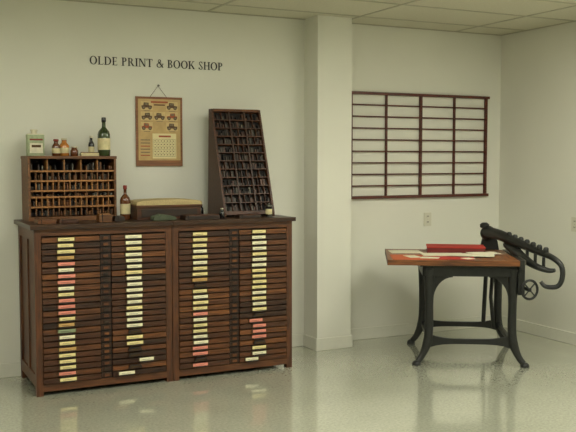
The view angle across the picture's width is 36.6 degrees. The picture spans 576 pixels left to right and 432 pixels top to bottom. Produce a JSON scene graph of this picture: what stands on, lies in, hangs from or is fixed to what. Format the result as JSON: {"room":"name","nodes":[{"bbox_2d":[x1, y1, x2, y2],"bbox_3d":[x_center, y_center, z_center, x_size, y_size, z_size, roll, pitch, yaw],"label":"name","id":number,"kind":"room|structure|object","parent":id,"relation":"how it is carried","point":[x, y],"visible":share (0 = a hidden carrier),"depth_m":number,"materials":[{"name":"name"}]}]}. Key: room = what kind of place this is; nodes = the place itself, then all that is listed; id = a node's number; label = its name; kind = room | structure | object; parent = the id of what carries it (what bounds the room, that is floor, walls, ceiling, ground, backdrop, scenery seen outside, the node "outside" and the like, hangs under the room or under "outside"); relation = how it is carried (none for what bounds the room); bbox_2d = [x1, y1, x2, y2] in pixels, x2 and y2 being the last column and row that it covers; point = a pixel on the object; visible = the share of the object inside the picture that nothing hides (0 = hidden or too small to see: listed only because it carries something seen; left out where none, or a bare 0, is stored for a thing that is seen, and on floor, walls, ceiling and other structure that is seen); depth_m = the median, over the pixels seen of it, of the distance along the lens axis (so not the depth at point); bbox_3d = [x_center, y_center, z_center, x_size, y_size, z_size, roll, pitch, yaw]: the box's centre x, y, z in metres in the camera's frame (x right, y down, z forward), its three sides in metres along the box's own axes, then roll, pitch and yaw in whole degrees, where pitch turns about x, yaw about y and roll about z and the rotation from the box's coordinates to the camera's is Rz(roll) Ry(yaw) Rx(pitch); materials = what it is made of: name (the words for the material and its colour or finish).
{"room":"print shop","nodes":[
{"label":"print shop","id":0,"kind":"room"},
{"bbox_2d":[0,0,500,363],"bbox_3d":[-1.638,-0.267,6.608,8.345,2.885,0.100,-2,4,-26],"label":"wall","id":1,"kind":"structure","parent":0,"point":[49,83],"depth_m":7.24,"materials":[{"name":"paint"}]},
{"bbox_2d":[90,56,221,69],"bbox_3d":[-1.013,-1.192,6.801,1.076,0.064,0.004,-2,4,-26],"label":"sign lettering","id":2,"kind":"object","parent":1,"relation":"attached to","point":[123,61],"depth_m":6.80},
{"bbox_2d":[135,84,182,165],"bbox_3d":[-1.008,-0.710,6.822,0.378,0.637,0.024,-2,4,-26],"label":"wall calendar","id":3,"kind":"object","parent":1,"relation":"attached to","point":[158,120],"visible":1,"depth_m":6.82,"materials":[{"name":"paper"}]},
{"bbox_2d":[0,315,490,377],"bbox_3d":[-1.613,1.123,6.646,8.145,0.105,0.014,-2,4,-26],"label":"baseboard","id":4,"kind":"structure","parent":1,"relation":"attached to","point":[6,369],"depth_m":7.84,"materials":[{"name":"paint"}]},
{"bbox_2d":[351,91,489,198],"bbox_3d":[1.218,-0.638,7.928,1.525,0.941,0.033,-2,4,-26],"label":"wall rack","id":5,"kind":"object","parent":1,"relation":"attached to","point":[385,196],"visible":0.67,"depth_m":7.92,"materials":[{"name":"brown wood"}]},
{"bbox_2d":[424,212,430,225],"bbox_3d":[1.287,0.030,8.019,0.080,0.124,0.010,-2,4,-26],"label":"wall outlet","id":6,"kind":"object","parent":1,"relation":"attached to","point":[427,216],"visible":1,"depth_m":8.02,"materials":[{"name":"plastic"}]},
{"bbox_2d":[0,327,575,431],"bbox_3d":[0.430,1.490,2.547,8.345,0.100,9.400,-2,4,-26],"label":"floor","id":7,"kind":"structure","parent":0,"point":[371,385],"depth_m":5.93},
{"bbox_2d":[14,219,172,396],"bbox_3d":[-1.413,0.613,6.323,0.990,1.165,0.670,-2,4,-26],"label":"base cabinet","id":8,"kind":"object","parent":7,"relation":"on","point":[95,297],"visible":1,"depth_m":6.06,"materials":[{"name":"brown wood"}]},
{"bbox_2d":[34,218,55,223],"bbox_3d":[-1.675,0.034,5.999,0.120,0.032,0.154,-2,4,-26],"label":"block","id":9,"kind":"object","parent":8,"relation":"on","point":[36,220],"visible":1,"depth_m":5.94,"materials":[{"name":"brown wood"}]},
{"bbox_2d":[57,218,77,222],"bbox_3d":[-1.539,0.030,6.072,0.130,0.029,0.104,-2,4,-26],"label":"block","id":10,"kind":"object","parent":8,"relation":"on","point":[59,220],"visible":1,"depth_m":6.04,"materials":[{"name":"brown wood"}]},
{"bbox_2d":[21,156,116,221],"bbox_3d":[-1.601,-0.207,6.375,0.638,0.464,0.276,-2,4,-26],"label":"rack","id":11,"kind":"object","parent":8,"relation":"on","point":[55,187],"visible":0.98,"depth_m":6.29,"materials":[{"name":"brown wood"}]},
{"bbox_2d":[26,129,44,155],"bbox_3d":[-1.808,-0.524,6.225,0.115,0.188,0.084,-2,4,-26],"label":"tin","id":12,"kind":"object","parent":11,"relation":"on","point":[34,141],"visible":1,"depth_m":6.19,"materials":[{"name":"metal"}]},
{"bbox_2d":[52,139,59,155],"bbox_3d":[-1.672,-0.493,6.274,0.061,0.120,0.061,-2,4,-26],"label":"ink bottle","id":13,"kind":"object","parent":11,"relation":"on","point":[55,147],"visible":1,"depth_m":6.25,"materials":[{"name":"orange glass"}]},
{"bbox_2d":[60,138,68,155],"bbox_3d":[-1.627,-0.502,6.329,0.073,0.130,0.073,-2,4,-26],"label":"ink bottle","id":14,"kind":"object","parent":11,"relation":"on","point":[64,147],"visible":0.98,"depth_m":6.30,"materials":[{"name":"orange glass"}]},
{"bbox_2d":[70,146,77,155],"bbox_3d":[-1.556,-0.472,6.333,0.057,0.070,0.057,-2,4,-26],"label":"ink bottle","id":15,"kind":"object","parent":11,"relation":"on","point":[73,152],"visible":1,"depth_m":6.31,"materials":[{"name":"orange glass"}]},
{"bbox_2d":[80,152,98,155],"bbox_3d":[-1.451,-0.453,6.359,0.130,0.028,0.050,-2,4,-26],"label":"book","id":16,"kind":"object","parent":11,"relation":"on","point":[81,153],"visible":0.99,"depth_m":6.33,"materials":[{"name":"beige paper"}]},
{"bbox_2d":[88,136,93,151],"bbox_3d":[-1.453,-0.518,6.426,0.044,0.150,0.044,-2,4,-26],"label":"glass bottle","id":17,"kind":"object","parent":11,"relation":"on","point":[91,143],"visible":0.73,"depth_m":6.41,"materials":[{"name":"glass"}]},
{"bbox_2d":[97,117,109,155],"bbox_3d":[-1.363,-0.587,6.444,0.093,0.285,0.093,-2,4,-26],"label":"wine bottle","id":18,"kind":"object","parent":11,"relation":"on","point":[103,134],"visible":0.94,"depth_m":6.41,"materials":[{"name":"green glass"}]},
{"bbox_2d":[96,213,111,221],"bbox_3d":[-1.299,0.011,6.151,0.090,0.057,0.094,-2,4,-26],"label":"block","id":19,"kind":"object","parent":8,"relation":"on","point":[101,217],"visible":1,"depth_m":6.12,"materials":[{"name":"brown wood"}]},
{"bbox_2d":[112,215,124,220],"bbox_3d":[-1.212,0.017,6.223,0.070,0.037,0.084,-2,4,-26],"label":"block","id":20,"kind":"object","parent":8,"relation":"on","point":[114,218],"visible":1,"depth_m":6.19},
{"bbox_2d":[120,185,130,219],"bbox_3d":[-1.194,-0.100,6.381,0.077,0.250,0.077,-2,4,-26],"label":"liquor bottle","id":21,"kind":"object","parent":8,"relation":"on","point":[125,206],"visible":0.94,"depth_m":6.36,"materials":[{"name":"orange glass"}]},
{"bbox_2d":[150,214,175,220],"bbox_3d":[-0.903,0.007,6.303,0.173,0.045,0.090,-2,4,-26],"label":"folded cloth","id":22,"kind":"object","parent":8,"relation":"on","point":[157,217],"visible":1,"depth_m":6.26,"materials":[{"name":"green fabric"}]},
{"bbox_2d":[169,215,295,380],"bbox_3d":[-0.528,0.585,6.762,0.980,1.165,0.670,-2,4,-26],"label":"base cabinet","id":23,"kind":"object","parent":7,"relation":"on","point":[232,276],"visible":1,"depth_m":6.47,"materials":[{"name":"brown wood"}]},
{"bbox_2d":[130,198,202,219],"bbox_3d":[-0.923,-0.056,6.514,0.510,0.145,0.254,-2,4,-26],"label":"box","id":24,"kind":"object","parent":23,"relation":"on","point":[141,209],"visible":0.78,"depth_m":6.40,"materials":[{"name":"brown wood"}]},
{"bbox_2d":[180,214,219,219],"bbox_3d":[-0.648,0.005,6.413,0.270,0.035,0.124,-2,4,-26],"label":"tray","id":25,"kind":"object","parent":23,"relation":"on","point":[184,216],"visible":1,"depth_m":6.37,"materials":[{"name":"brown wood"}]},
{"bbox_2d":[219,208,224,217],"bbox_3d":[-0.495,-0.022,6.521,0.040,0.075,0.040,-2,4,-26],"label":"oil bottle","id":26,"kind":"object","parent":23,"relation":"on","point":[221,213],"visible":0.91,"depth_m":6.51,"materials":[{"name":"black glass"}]},
{"bbox_2d":[208,109,274,216],"bbox_3d":[-0.370,-0.423,6.830,0.422,0.836,0.352,-2,4,-26],"label":"case","id":27,"kind":"object","parent":23,"relation":"on","point":[238,171],"visible":1,"depth_m":6.80,"materials":[{"name":"brown wood"}]},
{"bbox_2d":[235,214,260,217],"bbox_3d":[-0.301,-0.001,6.580,0.180,0.027,0.094,-2,4,-26],"label":"block","id":28,"kind":"object","parent":23,"relation":"on","point":[236,215],"visible":1,"depth_m":6.54,"materials":[{"name":"brown wood"}]},
{"bbox_2d":[265,203,271,216],"bbox_3d":[-0.146,-0.047,6.670,0.055,0.106,0.055,-2,4,-26],"label":"bottle","id":29,"kind":"object","parent":23,"relation":"on","point":[268,207],"visible":1,"depth_m":6.65,"materials":[{"name":"glass"}]},
{"bbox_2d":[385,222,564,367],"bbox_3d":[1.476,0.612,7.115,1.345,1.065,0.935,0,4,5],"label":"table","id":30,"kind":"object","parent":7,"relation":"on","point":[507,268],"visible":0.98,"depth_m":6.78,"materials":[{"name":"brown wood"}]},
{"bbox_2d":[388,250,500,259],"bbox_3d":[1.269,0.309,7.042,0.898,0.018,0.702,0,4,5],"label":"paper sheets","id":31,"kind":"object","parent":30,"relation":"on","point":[425,256],"visible":1,"depth_m":6.93,"materials":[{"name":"white paper"}]},
{"bbox_2d":[426,244,485,252],"bbox_3d":[1.407,0.275,7.323,0.480,0.050,0.280,1,4,8],"label":"portfolio","id":32,"kind":"object","parent":30,"relation":"on","point":[431,248],"visible":0.92,"depth_m":7.21,"materials":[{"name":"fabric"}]},
{"bbox_2d":[61,0,575,35],"bbox_3d":[0.430,-1.387,2.362,8.145,0.106,9.200,-2,4,-26],"label":"ceiling","id":33,"kind":"structure","parent":0,"point":[486,17],"depth_m":6.91,"materials":[{"name":"tile"}]},
{"bbox_2d":[304,15,351,338],"bbox_3d":[0.337,-0.268,7.400,0.325,2.785,0.240,-2,4,-26],"label":"column","id":34,"kind":"structure","parent":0,"point":[327,39],"depth_m":7.30,"materials":[{"name":"paint"}]},
{"bbox_2d":[303,334,352,350],"bbox_3d":[0.343,1.070,7.473,0.353,0.105,0.240,-2,4,-26],"label":"trim","id":35,"kind":"structure","parent":34,"relation":"attached to","point":[321,344],"depth_m":7.37,"materials":[{"name":"paint"}]},
{"bbox_2d":[498,22,575,332],"bbox_3d":[4.122,-0.117,4.280,0.100,2.885,9.200,-2,4,-26],"label":"wall","id":36,"kind":"structure","parent":0,"point":[537,167],"depth_m":7.85,"materials":[{"name":"paint"}]},
{"bbox_2d":[502,316,575,344],"bbox_3d":[4.074,1.272,4.338,0.014,0.105,9.186,-2,4,-26],"label":"baseboard","id":37,"kind":"structure","parent":36,"relation":"attached to","point":[568,337],"depth_m":7.87,"materials":[{"name":"paint"}]},
{"bbox_2d":[571,217,575,231],"bbox_3d":[2.472,0.074,7.499,0.010,0.124,0.080,-2,4,-26],"label":"wall outlet","id":38,"kind":"object","parent":36,"relation":"attached to","point":[573,219],"visible":1,"depth_m":7.51,"materials":[{"name":"plastic"}]}
]}

